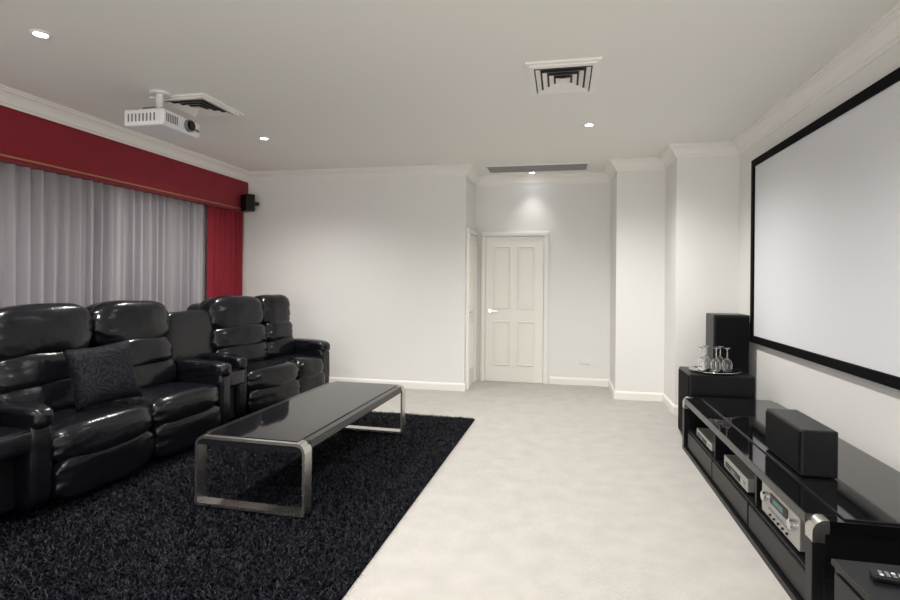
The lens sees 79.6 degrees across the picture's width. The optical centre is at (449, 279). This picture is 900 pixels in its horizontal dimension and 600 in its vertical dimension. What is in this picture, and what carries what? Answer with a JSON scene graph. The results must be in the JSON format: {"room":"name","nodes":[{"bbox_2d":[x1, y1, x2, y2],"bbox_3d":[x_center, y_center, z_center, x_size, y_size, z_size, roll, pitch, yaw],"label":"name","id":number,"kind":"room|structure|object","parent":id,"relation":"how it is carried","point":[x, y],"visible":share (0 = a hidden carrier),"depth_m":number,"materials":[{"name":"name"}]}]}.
{"room":"home theater","nodes":[
{"label":"home theater","id":0,"kind":"room"},
{"bbox_2d":[202,206,206,300],"bbox_3d":[-3.793,-0.053,2.763,0.150,2.700,8.870,0,0,12],"label":"wall","id":1,"kind":"structure","parent":0,"point":[204,274],"depth_m":6.49,"materials":[{"name":"white paint"}]},
{"bbox_2d":[0,105,247,212],"bbox_3d":[-3.614,-1.139,2.728,0.195,0.505,8.870,0,0,12],"label":"valance","id":2,"kind":"object","parent":1,"relation":"attached to","point":[26,140],"visible":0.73,"depth_m":4.83,"materials":[{"name":"red fabric"}]},
{"bbox_2d":[0,162,202,311],"bbox_3d":[-3.515,0.204,3.346,0.098,2.180,6.128,0,0,12],"label":"sheer curtain","id":3,"kind":"object","parent":2,"relation":"hanging from","point":[64,238],"visible":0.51,"depth_m":4.79,"materials":[{"name":"white fabric"}]},
{"bbox_2d":[207,205,242,298],"bbox_3d":[-2.780,0.211,6.692,0.089,2.180,0.672,0,0,12],"label":"curtain","id":4,"kind":"object","parent":2,"relation":"hanging from","point":[224,226],"visible":0.44,"depth_m":6.69,"materials":[{"name":"red fabric"}]},
{"bbox_2d":[0,0,899,175],"bbox_3d":[-0.729,-1.426,2.579,6.200,0.100,9.750,0,0,12],"label":"ceiling","id":5,"kind":"structure","parent":0,"point":[331,84],"depth_m":3.48,"materials":[{"name":"white paint"}]},
{"bbox_2d":[29,29,51,38],"bbox_3d":[-2.308,-1.384,3.045,0.106,0.012,0.106,0,0,12],"label":"recessed light","id":6,"kind":"object","parent":5,"relation":"in","point":[37,33],"visible":1,"depth_m":3.04,"materials":[{"name":"white plastic"}]},
{"bbox_2d":[124,89,199,139],"bbox_3d":[-2.102,-1.238,3.990,0.362,0.300,0.404,0,0,12],"label":"ceiling projector","id":7,"kind":"object","parent":5,"relation":"hanging from","point":[159,122],"depth_m":3.90,"materials":[{"name":"white plastic"}]},
{"bbox_2d":[150,93,243,118],"bbox_3d":[-1.997,-1.374,4.298,0.460,0.026,0.520,0,0,12],"label":"ceiling vent","id":8,"kind":"object","parent":5,"relation":"in","point":[195,105],"depth_m":4.27,"materials":[{"name":"white metal"}]},
{"bbox_2d":[258,137,269,139],"bbox_3d":[-1.816,-1.380,5.271,0.106,0.012,0.106,0,0,12],"label":"recessed light","id":9,"kind":"object","parent":5,"relation":"in","point":[260,138],"visible":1,"depth_m":5.27,"materials":[{"name":"white plastic"}]},
{"bbox_2d":[484,162,589,173],"bbox_3d":[1.051,-1.354,6.535,1.220,0.014,0.420,0,0,12],"label":"ceiling vent","id":10,"kind":"object","parent":5,"relation":"in","point":[580,166],"visible":1,"depth_m":6.50,"materials":[{"name":"grey metal"}]},
{"bbox_2d":[525,57,601,96],"bbox_3d":[0.761,-1.350,3.639,0.470,0.026,0.610,0,0,12],"label":"ceiling vent","id":11,"kind":"object","parent":5,"relation":"in","point":[579,75],"depth_m":3.58,"materials":[{"name":"white metal"}]},
{"bbox_2d":[583,123,594,126],"bbox_3d":[1.214,-1.353,4.714,0.106,0.012,0.106,0,0,12],"label":"recessed light","id":12,"kind":"object","parent":5,"relation":"in","point":[584,124],"visible":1,"depth_m":4.71,"materials":[{"name":"white plastic"}]},
{"bbox_2d":[242,155,739,404],"bbox_3d":[0.098,-0.019,6.628,6.200,2.700,1.480,0,0,12],"label":"wall","id":13,"kind":"structure","parent":0,"point":[374,270],"depth_m":6.64,"materials":[{"name":"white paint"}]},
{"bbox_2d":[241,193,258,211],"bbox_3d":[-2.553,-0.982,6.915,0.140,0.220,0.208,0,0,42],"label":"wall speaker","id":14,"kind":"object","parent":13,"relation":"attached to","point":[248,203],"visible":1,"depth_m":6.84,"materials":[{"name":"black plastic"}]},
{"bbox_2d":[329,377,465,390],"bbox_3d":[-1.312,1.273,6.777,3.059,0.092,0.036,0,0,12],"label":"baseboard","id":15,"kind":"structure","parent":13,"relation":"attached to","point":[407,384],"depth_m":6.57,"materials":[{"name":"white paint"}]},
{"bbox_2d":[465,227,476,389],"bbox_3d":[0.285,0.349,6.814,0.069,1.967,0.600,0,0,12],"label":"door","id":16,"kind":"structure","parent":13,"relation":"in","point":[471,236],"depth_m":6.72,"materials":[{"name":"white paint"}]},
{"bbox_2d":[480,231,548,383],"bbox_3d":[0.834,0.354,7.041,0.880,1.967,0.069,0,0,12],"label":"door","id":17,"kind":"structure","parent":13,"relation":"in","point":[514,330],"depth_m":7.05,"materials":[{"name":"white paint"}]},
{"bbox_2d":[580,358,589,364],"bbox_3d":[1.725,1.038,6.883,0.120,0.075,0.016,0,0,12],"label":"power outlet","id":18,"kind":"object","parent":13,"relation":"attached to","point":[582,360],"visible":1,"depth_m":6.88,"materials":[{"name":"white plastic"}]},
{"bbox_2d":[550,377,677,414],"bbox_3d":[2.103,1.302,6.162,0.551,0.092,2.240,0,0,-31],"label":"baseboard","id":19,"kind":"structure","parent":13,"relation":"attached to","point":[623,395],"depth_m":6.09,"materials":[{"name":"white paint"}]},
{"bbox_2d":[342,380,790,599],"bbox_3d":[-0.754,1.373,2.579,6.200,0.100,9.750,0,0,12],"label":"floor","id":20,"kind":"structure","parent":0,"point":[552,491],"depth_m":3.08,"materials":[{"name":"beige carpet"}]},
{"bbox_2d":[0,294,329,513],"bbox_3d":[-2.288,0.732,4.136,1.052,1.157,4.487,0,0,12],"label":"recliner sofa","id":21,"kind":"object","parent":20,"relation":"on","point":[208,364],"visible":0.89,"depth_m":3.79,"materials":[{"name":"black leather"}]},
{"bbox_2d":[62,339,141,411],"bbox_3d":[-2.250,0.610,3.509,0.207,0.412,0.429,1,0,33],"label":"throw pillow","id":22,"kind":"object","parent":21,"relation":"on","point":[102,374],"visible":1,"depth_m":3.44,"materials":[{"name":"black fabric"}]},
{"bbox_2d":[0,411,474,599],"bbox_3d":[-1.711,1.300,3.343,3.034,0.031,4.435,0,0,13],"label":"shag rug","id":23,"kind":"object","parent":20,"relation":"on","point":[143,534],"visible":0.66,"depth_m":2.86,"materials":[{"name":"black carpet"}]},
{"bbox_2d":[195,381,404,517],"bbox_3d":[-0.921,1.089,3.855,0.690,0.402,1.740,0,0,14],"label":"coffee table","id":24,"kind":"object","parent":23,"relation":"on","point":[299,423],"visible":1,"depth_m":3.29,"materials":[{"name":"black glass"}]},
{"bbox_2d":[678,366,754,432],"bbox_3d":[2.219,1.057,4.532,0.497,0.585,0.420,0,0,12],"label":"subwoofer","id":25,"kind":"object","parent":20,"relation":"on","point":[741,385],"visible":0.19,"depth_m":4.34,"materials":[{"name":"black wood"}]},
{"bbox_2d":[689,366,740,374],"bbox_3d":[2.204,0.755,4.505,0.394,0.018,0.394,0,0,12],"label":"serving tray","id":26,"kind":"object","parent":25,"relation":"on","point":[693,368],"visible":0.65,"depth_m":4.43,"materials":[{"name":"silver metal"}]},
{"bbox_2d":[697,347,707,371],"bbox_3d":[2.101,0.657,4.496,0.080,0.200,0.080,0,0,12],"label":"wine glass","id":27,"kind":"object","parent":26,"relation":"on","point":[702,364],"visible":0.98,"depth_m":4.47,"materials":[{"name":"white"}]},
{"bbox_2d":[702,345,710,369],"bbox_3d":[2.175,0.658,4.582,0.080,0.200,0.080,0,0,12],"label":"wine glass","id":28,"kind":"object","parent":26,"relation":"on","point":[708,359],"visible":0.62,"depth_m":4.55,"materials":[{"name":"white"}]},
{"bbox_2d":[711,348,720,372],"bbox_3d":[2.186,0.658,4.437,0.080,0.200,0.080,0,0,12],"label":"wine glass","id":29,"kind":"object","parent":26,"relation":"on","point":[715,363],"visible":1,"depth_m":4.41,"materials":[{"name":"white"}]},
{"bbox_2d":[716,346,723,370],"bbox_3d":[2.276,0.659,4.551,0.080,0.200,0.080,0,0,12],"label":"wine glass","id":30,"kind":"object","parent":26,"relation":"on","point":[719,357],"visible":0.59,"depth_m":4.53,"materials":[{"name":"white"}]},
{"bbox_2d":[722,348,732,372],"bbox_3d":[2.278,0.659,4.439,0.080,0.200,0.080,0,0,12],"label":"wine glass","id":31,"kind":"object","parent":26,"relation":"on","point":[727,365],"visible":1,"depth_m":4.41,"materials":[{"name":"white"}]},
{"bbox_2d":[706,313,749,373],"bbox_3d":[2.543,0.832,4.960,0.340,1.040,0.330,0,0,12],"label":"tower speaker","id":32,"kind":"object","parent":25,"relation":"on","point":[728,330],"visible":0.3,"depth_m":4.82},
{"bbox_2d":[682,396,899,599],"bbox_3d":[1.957,1.136,3.141,0.665,0.423,2.294,0,0,12],"label":"media console","id":33,"kind":"object","parent":20,"relation":"on","point":[855,515],"visible":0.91,"depth_m":2.48,"materials":[{"name":"black"}]},
{"bbox_2d":[697,428,713,450],"bbox_3d":[1.986,1.143,3.824,0.364,0.067,0.400,0,0,12],"label":"box","id":34,"kind":"object","parent":33,"relation":"on","point":[706,435],"visible":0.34,"depth_m":3.85,"materials":[{"name":"silver metal"}]},
{"bbox_2d":[724,454,754,492],"bbox_3d":[1.841,1.132,3.124,0.364,0.087,0.430,0,0,12],"label":"dvd player","id":35,"kind":"object","parent":33,"relation":"on","point":[740,471],"visible":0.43,"depth_m":3.10},
{"bbox_2d":[760,481,805,551],"bbox_3d":[1.701,1.093,2.485,0.380,0.162,0.440,0,0,12],"label":"receiver","id":36,"kind":"object","parent":33,"relation":"on","point":[785,519],"visible":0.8,"depth_m":2.46,"materials":[{"name":"silver metal"}]},
{"bbox_2d":[765,408,837,478],"bbox_3d":[1.756,0.811,2.724,0.163,0.222,0.450,0,0,12],"label":"speaker","id":37,"kind":"object","parent":33,"relation":"on","point":[805,444],"visible":1,"depth_m":2.54},
{"bbox_2d":[831,559,899,599],"bbox_3d":[1.567,1.161,1.394,0.678,0.365,0.890,0,0,12],"label":"base cabinet","id":38,"kind":"object","parent":20,"relation":"on","point":[853,580],"visible":1,"depth_m":1.78,"materials":[{"name":"black wood"}]},
{"bbox_2d":[869,569,899,584],"bbox_3d":[1.465,0.967,1.737,0.180,0.022,0.048,1,0,24],"label":"remote control","id":39,"kind":"object","parent":38,"relation":"on","point":[877,575],"visible":1,"depth_m":1.75,"materials":[{"name":"black plastic"}]},
{"bbox_2d":[738,42,899,471],"bbox_3d":[2.070,-0.002,1.240,0.150,2.700,8.270,0,0,12],"label":"wall","id":40,"kind":"structure","parent":0,"point":[865,414],"depth_m":3.56,"materials":[{"name":"white paint"}]},
{"bbox_2d":[0,3,899,185],"bbox_3d":[-0.662,-1.316,2.489,5.730,0.120,9.600,0,0,12],"label":"trim","id":41,"kind":"structure","parent":40,"relation":"attached to","point":[883,35],"depth_m":5.22,"materials":[{"name":"white paint"}]},
{"bbox_2d":[750,67,899,389],"bbox_3d":[2.416,-0.259,3.396,0.050,1.620,2.930,0,0,12],"label":"projection screen","id":42,"kind":"object","parent":40,"relation":"attached to","point":[825,251],"visible":1,"depth_m":3.36,"materials":[{"name":"white fabric"}]}
]}

